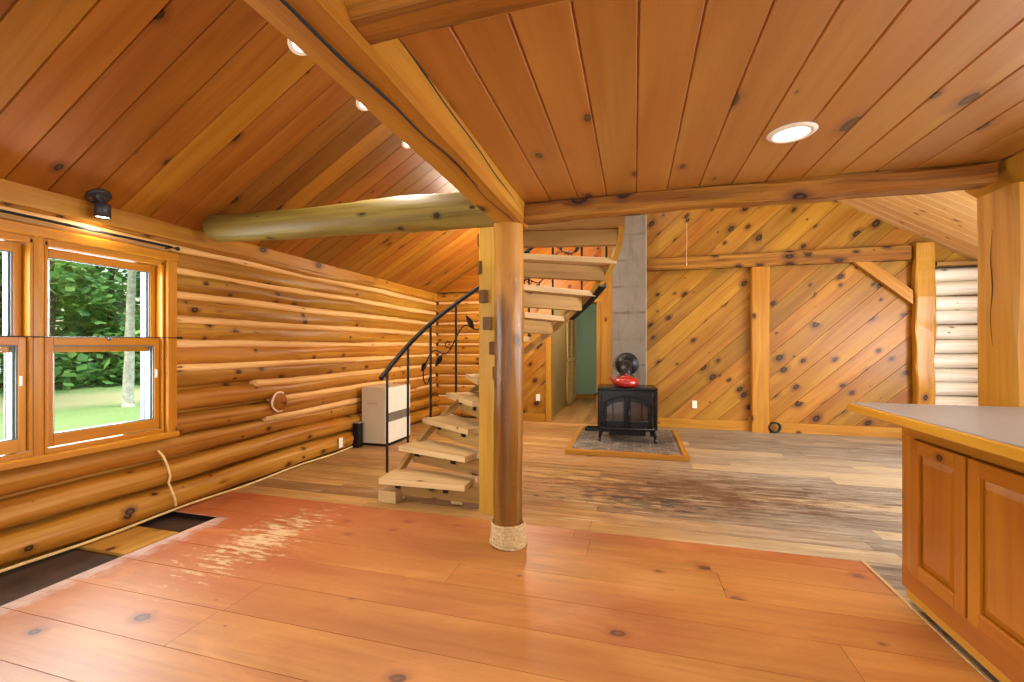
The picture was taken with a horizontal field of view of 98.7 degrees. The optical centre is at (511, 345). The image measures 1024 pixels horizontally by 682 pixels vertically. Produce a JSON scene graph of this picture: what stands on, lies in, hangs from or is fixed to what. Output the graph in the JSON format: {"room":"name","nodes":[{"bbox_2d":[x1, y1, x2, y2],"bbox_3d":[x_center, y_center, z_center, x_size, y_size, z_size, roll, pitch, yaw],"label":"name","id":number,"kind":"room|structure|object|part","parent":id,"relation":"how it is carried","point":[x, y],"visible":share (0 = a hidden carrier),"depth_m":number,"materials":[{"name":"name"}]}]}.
{"room":"log cabin interior","nodes":[
{"label":"log cabin interior","id":0,"kind":"room"},
{"bbox_2d":[0,202,438,569],"bbox_3d":[-2.788,0.200,3.606,0.444,2.400,9.860,0,0,16],"label":"wall","id":1,"kind":"structure","parent":0,"point":[223,442],"depth_m":3.93,"materials":[{"name":"brown wood"}]},
{"bbox_2d":[0,231,33,461],"bbox_3d":[-3.121,-0.001,2.347,0.230,1.342,0.805,0,0,16],"label":"window","id":2,"kind":"structure","parent":1,"relation":"in","point":[17,249],"depth_m":2.65,"materials":[{"name":"brown wood"}]},
{"bbox_3d":[-3.092,-0.291,2.339,0.038,0.662,0.709,0,0,15],"label":"sash","id":3,"kind":"part","parent":2,"relation":"part of","materials":[{"name":"brown wood"}]},
{"bbox_3d":[-3.052,0.288,2.328,0.038,0.696,0.709,0,0,15],"label":"sash","id":4,"kind":"part","parent":2,"relation":"part of","materials":[{"name":"brown wood"}]},
{"bbox_2d":[33,237,43,455],"bbox_3d":[-2.983,-0.010,2.724,0.195,1.380,0.051,0,0,16],"label":"trim","id":5,"kind":"structure","parent":1,"relation":"attached to","point":[38,245],"depth_m":2.69,"materials":[{"name":"brown wood"}]},
{"bbox_2d":[0,218,178,261],"bbox_3d":[-2.976,-0.698,2.704,0.220,0.065,1.690,0,0,16],"label":"trim","id":6,"kind":"structure","parent":1,"relation":"attached to","point":[6,225],"depth_m":2.88,"materials":[{"name":"brown wood"}]},
{"bbox_2d":[0,430,178,471],"bbox_3d":[-2.971,0.693,2.702,0.230,0.045,1.690,0,0,16],"label":"trim","id":7,"kind":"structure","parent":1,"relation":"attached to","point":[33,460],"depth_m":2.88,"materials":[{"name":"brown wood"}]},
{"bbox_2d":[0,209,179,250],"bbox_3d":[-2.899,-0.761,2.483,0.066,0.035,2.036,0,0,16],"label":"curtain rod","id":8,"kind":"object","parent":1,"relation":"attached to","point":[1,210],"visible":1,"depth_m":2.86,"materials":[{"name":"black metal"}]},
{"bbox_2d":[0,336,182,338],"bbox_3d":[-2.912,-0.062,2.504,0.049,0.022,2.070,0,0,16],"label":"curtain rod","id":9,"kind":"object","parent":1,"relation":"attached to","point":[0,336],"visible":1,"depth_m":2.87,"materials":[{"name":"black metal"}]},
{"bbox_3d":[-2.892,-0.060,2.499,0.006,0.017,2.070,0,0,15],"label":"rod","id":10,"kind":"part","parent":9,"relation":"part of","materials":[{"name":"black metal"}]},
{"bbox_2d":[44,239,164,453],"bbox_3d":[-2.911,-0.001,3.106,0.230,1.342,0.780,0,0,16],"label":"window","id":11,"kind":"structure","parent":1,"relation":"in","point":[151,421],"depth_m":3.14,"materials":[{"name":"brown wood"}]},
{"bbox_3d":[-2.882,-0.291,3.098,0.038,0.662,0.684,0,0,15],"label":"sash","id":12,"kind":"part","parent":11,"relation":"part of","materials":[{"name":"brown wood"}]},
{"bbox_3d":[-2.841,0.288,3.087,0.038,0.696,0.684,0,0,15],"label":"sash","id":13,"kind":"part","parent":11,"relation":"part of","materials":[{"name":"brown wood"}]},
{"bbox_2d":[157,450,176,505],"bbox_3d":[-2.653,1.018,3.382,0.124,0.448,0.045,0,0,-32],"label":"cord","id":14,"kind":"object","parent":1,"relation":"hanging from","point":[158,451],"visible":1,"depth_m":3.38,"materials":[{"name":"beige fabric"}]},
{"bbox_2d":[164,260,176,431],"bbox_3d":[-2.765,0.007,3.483,0.210,1.345,0.075,0,0,16],"label":"trim","id":15,"kind":"structure","parent":1,"relation":"attached to","point":[170,268],"depth_m":3.44,"materials":[{"name":"brown wood"}]},
{"bbox_2d":[0,446,352,572],"bbox_3d":[-2.914,1.288,2.494,0.017,0.036,7.250,0,0,16],"label":"trim","id":16,"kind":"structure","parent":1,"relation":"attached to","point":[239,487],"depth_m":3.22,"materials":[{"name":"beige wood"}]},
{"bbox_2d":[0,205,436,421],"bbox_3d":[-2.736,-0.034,3.478,0.131,1.607,9.640,0,0,16],"label":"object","id":17,"kind":"structure","parent":1,"relation":"attached to","point":[181,343],"depth_m":4.56,"materials":[{"name":"brown wood"}]},
{"bbox_2d":[0,178,437,300],"bbox_3d":[-2.699,-0.901,3.478,0.086,0.151,9.660,0,0,16],"label":"trim","id":18,"kind":"structure","parent":1,"relation":"attached to","point":[11,192],"depth_m":3.35,"materials":[{"name":"brown wood"}]},
{"bbox_2d":[269,391,286,411],"bbox_3d":[-2.377,0.565,4.460,0.065,0.211,0.198,0,0,16],"label":"stub","id":19,"kind":"object","parent":1,"relation":"attached to","point":[277,401],"visible":1,"depth_m":4.43,"materials":[{"name":"brown wood"}]},
{"bbox_2d":[339,437,342,447],"bbox_3d":[-2.070,1.170,5.327,0.014,0.116,0.072,0,0,16],"label":"wall outlet","id":20,"kind":"object","parent":1,"relation":"attached to","point":[340,439],"visible":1,"depth_m":5.32,"materials":[{"name":"white plastic"}]},
{"bbox_2d":[0,398,999,681],"bbox_3d":[1.758,1.305,4.130,8.420,0.010,13.300,0,0,16],"label":"floor","id":21,"kind":"structure","parent":0,"point":[348,593],"depth_m":2.41,"materials":[{"name":"brown wood"}]},
{"bbox_2d":[353,421,362,447],"bbox_3d":[-1.988,1.139,5.667,0.100,0.321,0.110,0,0,16],"label":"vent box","id":22,"kind":"object","parent":21,"relation":"on","point":[358,425],"visible":1,"depth_m":5.62,"materials":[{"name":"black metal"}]},
{"bbox_2d":[362,383,409,445],"bbox_3d":[-1.713,0.920,6.014,0.385,0.760,0.615,0,0,16],"label":"space heater","id":23,"kind":"object","parent":21,"relation":"on","point":[374,396],"visible":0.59,"depth_m":5.75,"materials":[{"name":"metal"}]},
{"bbox_3d":[-1.535,0.708,5.967,0.018,0.325,0.600,0,0,15],"label":"panel","id":24,"kind":"part","parent":23,"relation":"part of","materials":[{"name":"metal"}]},
{"bbox_3d":[-1.535,1.125,5.967,0.018,0.270,0.600,0,0,15],"label":"panel","id":25,"kind":"part","parent":23,"relation":"part of","materials":[{"name":"metal"}]},
{"bbox_2d":[388,408,409,421],"bbox_3d":[-1.534,0.930,5.967,0.014,0.107,0.596,0,0,16],"label":"grille","id":26,"kind":"object","parent":23,"relation":"attached to","point":[398,414],"depth_m":5.93,"materials":[{"name":"grey metal"}]},
{"bbox_2d":[378,216,624,514],"bbox_3d":[-0.013,-0.291,3.907,2.025,3.181,1.195,0,0,16],"label":"spiral staircase","id":27,"kind":"structure","parent":21,"relation":"on","point":[401,482],"depth_m":3.63,"materials":[{"name":"brown wood"}]},
{"bbox_3d":[-0.049,-0.795,4.010,2.026,2.174,0.967,0,0,9],"label":"handrail","id":28,"kind":"part","parent":27,"relation":"part of","materials":[{"name":"black metal"}]},
{"bbox_2d":[489,222,526,550],"bbox_3d":[-0.027,0.252,2.903,0.249,2.104,0.246,0,0,16],"label":"log post","id":29,"kind":"object","parent":21,"relation":"on","point":[508,530],"visible":1,"depth_m":2.82,"materials":[{"name":"wood"}]},
{"bbox_2d":[203,192,494,241],"bbox_3d":[-1.281,-0.942,3.296,2.466,0.277,0.253,0,0,16],"label":"log","id":30,"kind":"object","parent":29,"relation":"on","point":[438,211],"visible":0.92,"depth_m":3.17,"materials":[{"name":"brown wood"}]},
{"bbox_2d":[244,0,529,228],"bbox_3d":[-0.657,-0.892,0.545,0.207,0.214,5.100,0,0,16],"label":"ceiling beam","id":31,"kind":"structure","parent":29,"relation":"on","point":[385,77],"depth_m":1.42,"materials":[{"name":"brown wood"}]},
{"bbox_2d":[565,425,689,461],"bbox_3d":[1.536,1.270,5.915,1.400,0.059,1.660,0,0,16],"label":"hearth","id":32,"kind":"object","parent":21,"relation":"on","point":[669,446],"visible":0.98,"depth_m":5.46,"materials":[{"name":"tile"}]},
{"bbox_2d":[585,425,608,431],"bbox_3d":[1.269,1.231,6.559,0.340,0.032,0.280,0,0,16],"label":"tray","id":33,"kind":"object","parent":32,"relation":"on","point":[588,427],"visible":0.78,"depth_m":6.52,"materials":[{"name":"black metal"}]},
{"bbox_2d":[594,384,657,443],"bbox_3d":[1.511,0.869,5.922,0.806,0.771,0.576,0,0,11],"label":"wood stove","id":34,"kind":"object","parent":32,"relation":"on","point":[629,411],"visible":0.91,"depth_m":5.69,"materials":[{"name":"black metal"}]},
{"bbox_3d":[1.175,1.148,5.775,0.090,0.213,0.079,0,0,12],"label":"leg","id":35,"kind":"part","parent":34,"relation":"part of","materials":[{"name":"black metal"}]},
{"bbox_3d":[1.337,0.862,5.725,0.296,0.395,0.030,0,0,12],"label":"door","id":36,"kind":"part","parent":34,"relation":"part of","materials":[{"name":"black metal"}]},
{"bbox_3d":[1.345,0.835,5.730,0.212,0.268,0.005,0,0,11],"label":"door glass","id":37,"kind":"part","parent":34,"relation":"part of","materials":[{"name":"grey glass"}]},
{"bbox_2d":[609,373,638,386],"bbox_3d":[1.507,0.447,5.830,0.334,0.183,0.334,0,0,41],"label":"kettle","id":38,"kind":"object","parent":34,"relation":"on","point":[625,380],"visible":1,"depth_m":5.72,"materials":[{"name":"red metal"}]},
{"bbox_2d":[615,353,638,375],"bbox_3d":[1.673,0.293,6.438,0.356,0.378,0.971,0,0,16],"label":"stovepipe","id":39,"kind":"object","parent":34,"relation":"on","point":[625,362],"visible":0.88,"depth_m":6.86,"materials":[{"name":"black metal"}]},
{"bbox_3d":[1.492,0.684,5.694,0.621,0.185,0.039,0,0,12],"label":"arch panel","id":40,"kind":"part","parent":34,"relation":"part of","materials":[{"name":"black metal"}]},
{"bbox_3d":[1.542,0.567,5.939,0.747,0.055,0.530,0,0,12],"label":"plate","id":41,"kind":"part","parent":34,"relation":"part of","materials":[{"name":"black metal"}]},
{"bbox_3d":[1.642,0.835,5.670,0.212,0.268,0.005,0,0,11],"label":"door glass","id":42,"kind":"part","parent":34,"relation":"part of","materials":[{"name":"brown glass"}]},
{"bbox_3d":[1.647,0.862,5.662,0.296,0.395,0.030,0,0,12],"label":"door","id":43,"kind":"part","parent":34,"relation":"part of","materials":[{"name":"black metal"}]},
{"bbox_3d":[1.819,1.148,5.646,0.095,0.213,0.064,0,0,32],"label":"leg","id":44,"kind":"part","parent":34,"relation":"part of","materials":[{"name":"black metal"}]},
{"bbox_2d":[612,215,645,384],"bbox_3d":[1.876,-0.825,7.044,0.521,4.250,0.302,0,0,16],"label":"chimney","id":45,"kind":"object","parent":21,"relation":"on","point":[629,273],"visible":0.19,"depth_m":6.89,"materials":[{"name":"grey concrete"}]},
{"bbox_2d":[750,266,769,432],"bbox_3d":[3.741,0.055,6.641,0.246,2.490,0.117,0,0,16],"label":"wall post","id":46,"kind":"object","parent":21,"relation":"on","point":[759,276],"visible":1,"depth_m":6.59,"materials":[{"name":"brown wood"}]},
{"bbox_2d":[769,422,781,432],"bbox_3d":[3.913,1.214,6.555,0.174,0.170,0.079,0,0,14],"label":"coiled hose","id":47,"kind":"object","parent":21,"relation":"on","point":[771,423],"visible":1,"depth_m":6.54,"materials":[{"name":"black rubber"}]},
{"bbox_2d":[911,242,936,404],"bbox_3d":[5.696,-0.060,6.094,0.238,2.720,0.143,0,0,16],"label":"wall post","id":48,"kind":"object","parent":21,"relation":"on","point":[923,281],"visible":0.78,"depth_m":6.04,"materials":[{"name":"brown wood"}]},
{"bbox_2d":[860,559,993,681],"bbox_3d":[1.835,1.298,1.639,0.019,0.005,2.140,0,0,16],"label":"trim","id":49,"kind":"structure","parent":21,"relation":"on","point":[931,625],"depth_m":2.02,"materials":[{"name":"brown wood"}]},
{"bbox_2d":[902,427,1023,681],"bbox_3d":[2.155,0.818,1.696,0.672,0.963,0.940,0,0,16],"label":"base cabinet","id":50,"kind":"object","parent":21,"relation":"on","point":[963,505],"visible":0.96,"depth_m":1.78,"materials":[{"name":"brown wood"}]},
{"bbox_3d":[1.889,0.775,1.954,0.011,0.522,0.237,0,0,15],"label":"door panel","id":51,"kind":"part","parent":50,"relation":"part of","materials":[{"name":"brown wood"}]},
{"bbox_3d":[1.889,0.775,1.954,0.021,0.650,0.365,0,0,15],"label":"door","id":52,"kind":"part","parent":50,"relation":"part of","materials":[{"name":"brown wood"}]},
{"bbox_3d":[1.784,0.775,1.573,0.021,0.650,0.395,0,0,15],"label":"door","id":53,"kind":"part","parent":50,"relation":"part of","materials":[{"name":"brown wood"}]},
{"bbox_3d":[1.784,0.775,1.573,0.011,0.522,0.267,0,0,15],"label":"door panel","id":54,"kind":"part","parent":50,"relation":"part of","materials":[{"name":"brown wood"}]},
{"bbox_2d":[977,182,1023,406],"bbox_3d":[2.608,0.253,2.224,0.276,2.095,0.266,0,0,16],"label":"square post","id":55,"kind":"object","parent":21,"relation":"on","point":[1000,212],"visible":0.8,"depth_m":2.22,"materials":[{"name":"brown wood"}]},
{"bbox_2d":[965,151,1023,198],"bbox_3d":[1.971,-0.896,-0.121,0.350,0.222,5.220,0,0,16],"label":"ceiling beam","id":56,"kind":"structure","parent":55,"relation":"on","point":[1011,170],"depth_m":2.19,"materials":[{"name":"brown wood"}]},
{"bbox_3d":[1.877,0.818,0.692,0.672,0.963,1.138,0,0,15],"label":"base cabinet","id":57,"kind":"object","parent":21,"relation":"on","visible":0},
{"bbox_2d":[846,402,1023,462],"bbox_3d":[1.952,0.315,1.171,0.984,0.042,2.099,0,0,16],"label":"countertop","id":58,"kind":"structure","parent":57,"relation":"on","point":[998,430],"depth_m":1.74,"materials":[{"name":"grey laminate"}]},
{"bbox_2d":[0,0,1023,293],"bbox_3d":[1.286,-2.171,2.425,8.418,2.566,9.760,0,0,16],"label":"ceiling","id":59,"kind":"structure","parent":0,"point":[576,99],"depth_m":2.10,"materials":[{"name":"brown wood"}]},
{"bbox_2d":[85,189,111,219],"bbox_3d":[-2.740,-0.943,2.918,0.121,0.179,0.133,0,0,16],"label":"ceiling spotlight","id":60,"kind":"object","parent":59,"relation":"attached to","point":[99,197],"visible":1,"depth_m":2.90,"materials":[{"name":"black metal"}]},
{"bbox_2d":[287,39,305,55],"bbox_3d":[-1.286,-1.875,2.712,0.163,0.099,0.190,0,0,16],"label":"recessed light","id":61,"kind":"object","parent":59,"relation":"in","point":[292,46],"visible":0.19,"depth_m":2.72,"materials":[{"name":"beige"}]},
{"bbox_2d":[356,99,368,110],"bbox_3d":[-1.105,-1.875,3.368,0.163,0.099,0.190,0,0,16],"label":"recessed light","id":62,"kind":"object","parent":59,"relation":"in","point":[359,105],"visible":0.19,"depth_m":3.38,"materials":[{"name":"beige"}]},
{"bbox_2d":[401,141,409,148],"bbox_3d":[-0.923,-1.875,4.023,0.163,0.099,0.190,0,0,16],"label":"recessed light","id":63,"kind":"object","parent":59,"relation":"in","point":[404,145],"visible":0.12,"depth_m":4.03,"materials":[{"name":"beige"}]},
{"bbox_2d":[344,0,573,44],"bbox_3d":[0.772,-0.865,0.807,2.413,0.124,0.181,0,0,16],"label":"ceiling beam","id":64,"kind":"structure","parent":59,"relation":"attached to","point":[379,21],"depth_m":1.07,"materials":[{"name":"brown wood"}]},
{"bbox_2d":[524,162,998,224],"bbox_3d":[1.258,-0.865,2.558,2.413,0.125,0.141,0,0,16],"label":"ceiling beam","id":65,"kind":"structure","parent":59,"relation":"attached to","point":[911,181],"depth_m":2.44,"materials":[{"name":"brown wood"}]},
{"bbox_2d":[766,122,817,143],"bbox_3d":[1.206,-0.914,1.897,0.190,0.009,0.190,0,0,16],"label":"recessed light","id":66,"kind":"object","parent":59,"relation":"in","point":[793,132],"visible":1,"depth_m":1.89,"materials":[{"name":"beige"}]},
{"bbox_2d":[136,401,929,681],"bbox_3d":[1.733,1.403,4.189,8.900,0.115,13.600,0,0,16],"label":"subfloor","id":67,"kind":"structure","parent":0,"point":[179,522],"depth_m":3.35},
{"bbox_2d":[0,549,118,605],"bbox_3d":[-2.771,1.332,2.450,0.470,0.024,0.740,0,0,16],"label":"wooden floorboards","id":68,"kind":"object","parent":67,"relation":"on","point":[19,582],"visible":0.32,"depth_m":2.56,"materials":[{"name":"brown wood"}]},
{"bbox_2d":[73,526,178,556],"bbox_3d":[-2.619,1.328,2.999,0.470,0.032,0.340,0,0,16],"label":"wooden floorboards","id":69,"kind":"object","parent":67,"relation":"on","point":[132,539],"visible":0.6,"depth_m":2.95,"materials":[{"name":"brown wood"}]},
{"bbox_2d":[553,310,573,416],"bbox_3d":[1.105,0.100,9.448,0.080,2.400,3.400,0,0,16],"label":"wall","id":70,"kind":"structure","parent":0,"point":[559,337],"depth_m":8.70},
{"bbox_2d":[566,312,575,404],"bbox_3d":[1.382,0.270,10.202,0.034,2.020,1.440,0,0,16],"label":"louvered door","id":71,"kind":"structure","parent":70,"relation":"in","point":[571,377],"depth_m":10.10,"materials":[{"name":"brown wood"}]},
{"bbox_2d":[576,304,596,393],"bbox_3d":[2.188,0.100,9.200,2.300,2.400,3.500,0,0,16],"label":"wall","id":72,"kind":"structure","parent":0,"point":[586,322],"depth_m":11.00,"materials":[{"name":"green paint"}]},
{"bbox_2d":[576,394,596,397],"bbox_3d":[2.573,1.250,10.794,2.010,0.100,0.019,0,0,16],"label":"baseboard","id":73,"kind":"structure","parent":72,"relation":"attached to","point":[577,395],"depth_m":10.98,"materials":[{"name":"brown wood"}]},
{"bbox_2d":[432,200,972,426],"bbox_3d":[2.533,-1.069,7.169,8.550,4.754,0.375,0,0,16],"label":"wall","id":74,"kind":"structure","parent":0,"point":[839,337],"depth_m":6.67,"materials":[{"name":"brown wood"}]},
{"bbox_2d":[438,301,478,407],"bbox_3d":[-0.647,0.162,7.977,1.450,1.967,0.115,0,0,16],"label":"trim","id":75,"kind":"structure","parent":74,"relation":"attached to","point":[463,302],"depth_m":8.03,"materials":[{"name":"brown wood"}]},
{"bbox_2d":[523,413,544,421],"bbox_3d":[0.318,1.235,7.639,0.530,0.130,0.024,0,0,16],"label":"baseboard","id":76,"kind":"structure","parent":74,"relation":"attached to","point":[526,416],"depth_m":7.61,"materials":[{"name":"brown wood"}]},
{"bbox_2d":[546,297,600,423],"bbox_3d":[1.059,0.240,7.505,0.950,2.120,0.170,0,0,16],"label":"door frame","id":77,"kind":"structure","parent":74,"relation":"in","point":[549,341],"depth_m":7.53,"materials":[{"name":"brown wood"}]},
{"bbox_2d":[601,246,611,383],"bbox_3d":[1.585,-0.400,7.277,0.215,3.400,0.041,0,0,16],"label":"board","id":78,"kind":"object","parent":74,"relation":"attached to","point":[606,295],"visible":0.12,"depth_m":7.26,"materials":[{"name":"brown wood"}]},
{"bbox_2d":[692,401,696,407],"bbox_3d":[2.877,0.920,6.933,0.072,0.116,0.014,0,0,16],"label":"wall outlet","id":79,"kind":"object","parent":74,"relation":"attached to","point":[694,403],"visible":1,"depth_m":6.93,"materials":[{"name":"white plastic"}]},
{"bbox_2d":[647,245,910,271],"bbox_3d":[3.857,-1.300,6.610,3.500,0.209,0.116,0,0,16],"label":"beam","id":80,"kind":"structure","parent":74,"relation":"attached to","point":[899,252],"depth_m":6.51,"materials":[{"name":"brown wood"}]},
{"bbox_2d":[852,261,912,304],"bbox_3d":[5.237,-0.889,6.235,0.700,0.618,0.085,0,0,16],"label":"brace","id":81,"kind":"object","parent":80,"relation":"attached to","point":[878,274],"visible":1,"depth_m":6.19,"materials":[{"name":"brown wood"}]},
{"bbox_2d":[658,417,901,437],"bbox_3d":[3.637,1.225,6.717,4.020,0.150,0.026,0,0,16],"label":"baseboard","id":82,"kind":"structure","parent":74,"relation":"attached to","point":[800,428],"depth_m":6.54,"materials":[{"name":"brown wood"}]},
{"bbox_2d":[436,265,977,427],"bbox_3d":[2.620,-1.150,7.202,9.000,5.100,0.120,0,0,16],"label":"wall","id":83,"kind":"structure","parent":0,"point":[967,265],"depth_m":6.15,"materials":[{"name":"beige wood"}]},
{"bbox_2d":[837,190,977,265],"bbox_3d":[3.467,-2.126,1.819,4.410,2.650,9.760,0,0,16],"label":"ceiling","id":84,"kind":"structure","parent":0,"point":[948,220],"depth_m":5.70,"materials":[{"name":"brown wood"}]},
{"bbox_2d":[934,267,977,405],"bbox_3d":[6.357,0.101,6.123,1.020,2.399,0.380,0,0,16],"label":"wall","id":85,"kind":"structure","parent":0,"point":[954,358],"depth_m":6.05,"materials":[{"name":"beige wood"}]},
{"bbox_2d":[935,260,977,266],"bbox_3d":[6.220,-1.125,5.964,0.800,0.050,0.098,0,0,16],"label":"trim","id":86,"kind":"structure","parent":85,"relation":"on","point":[975,262],"depth_m":5.97,"materials":[{"name":"brown wood"}]},
{"label":"outside","id":87,"kind":"structure","parent":0,"visible":0},
{"bbox_2d":[0,357,140,439],"bbox_3d":[-30.967,1.151,26.229,66.000,1.541,84.000,0,0,16],"label":"lawn","id":88,"kind":"structure","parent":87,"point":[83,406],"depth_m":12.16,"materials":[{"name":"green plant"}]},
{"bbox_2d":[0,251,87,390],"bbox_3d":[-18.566,-3.524,14.277,6.867,10.395,7.265,0,0,16],"label":"tree","id":89,"kind":"object","parent":88,"relation":"on","point":[59,263],"visible":0.12,"depth_m":16.04,"materials":[{"name":"green plant"}]},
{"bbox_2d":[0,253,123,382],"bbox_3d":[-19.342,-3.545,16.750,6.161,10.482,8.081,0,0,-25],"label":"tree","id":90,"kind":"object","parent":88,"relation":"on","point":[74,278],"visible":0.05,"depth_m":18.45,"materials":[{"name":"green plant"}]},
{"bbox_2d":[0,258,140,390],"bbox_3d":[-17.279,-3.828,16.530,6.596,11.079,7.580,0,0,0],"label":"tree","id":91,"kind":"object","parent":88,"relation":"on","point":[72,379],"visible":0.16,"depth_m":16.49,"materials":[{"name":"green plant"}]},
{"bbox_2d":[1,252,140,379],"bbox_3d":[-17.934,-3.543,19.421,6.585,10.561,7.212,0,0,16],"label":"tree","id":92,"kind":"object","parent":88,"relation":"on","point":[109,321],"visible":0.06,"depth_m":19.64,"materials":[{"name":"green plant"}]},
{"bbox_2d":[55,265,140,366],"bbox_3d":[-25.516,-5.793,26.358,10.212,15.112,11.697,0,0,16],"label":"tree","id":93,"kind":"object","parent":88,"relation":"on","point":[62,326],"visible":0.02,"depth_m":25.81,"materials":[{"name":"green plant"}]},
{"bbox_2d":[55,261,140,367],"bbox_3d":[-25.600,-5.964,21.967,13.150,15.463,11.199,0,0,41],"label":"tree","id":94,"kind":"object","parent":88,"relation":"on","point":[107,275],"visible":0.02,"depth_m":23.91,"materials":[{"name":"green plant"}]},
{"bbox_2d":[56,273,140,384],"bbox_3d":[-15.481,-3.658,19.412,6.897,10.630,7.122,0,0,16],"label":"tree","id":95,"kind":"object","parent":88,"relation":"on","point":[114,360],"visible":0.08,"depth_m":17.37,"materials":[{"name":"green plant"}]},
{"bbox_2d":[63,267,140,366],"bbox_3d":[-20.953,-5.804,27.822,12.648,15.212,11.083,0,0,16],"label":"tree","id":96,"kind":"object","parent":88,"relation":"on","point":[108,269],"visible":0.02,"depth_m":25.30,"materials":[{"name":"green plant"}]},
{"bbox_2d":[121,270,135,406],"bbox_3d":[-10.736,-3.571,12.963,8.684,10.771,8.311,0,0,20],"label":"tree","id":97,"kind":"object","parent":88,"relation":"on","point":[128,400],"visible":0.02,"depth_m":12.37,"materials":[{"name":"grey plant"}]}
]}

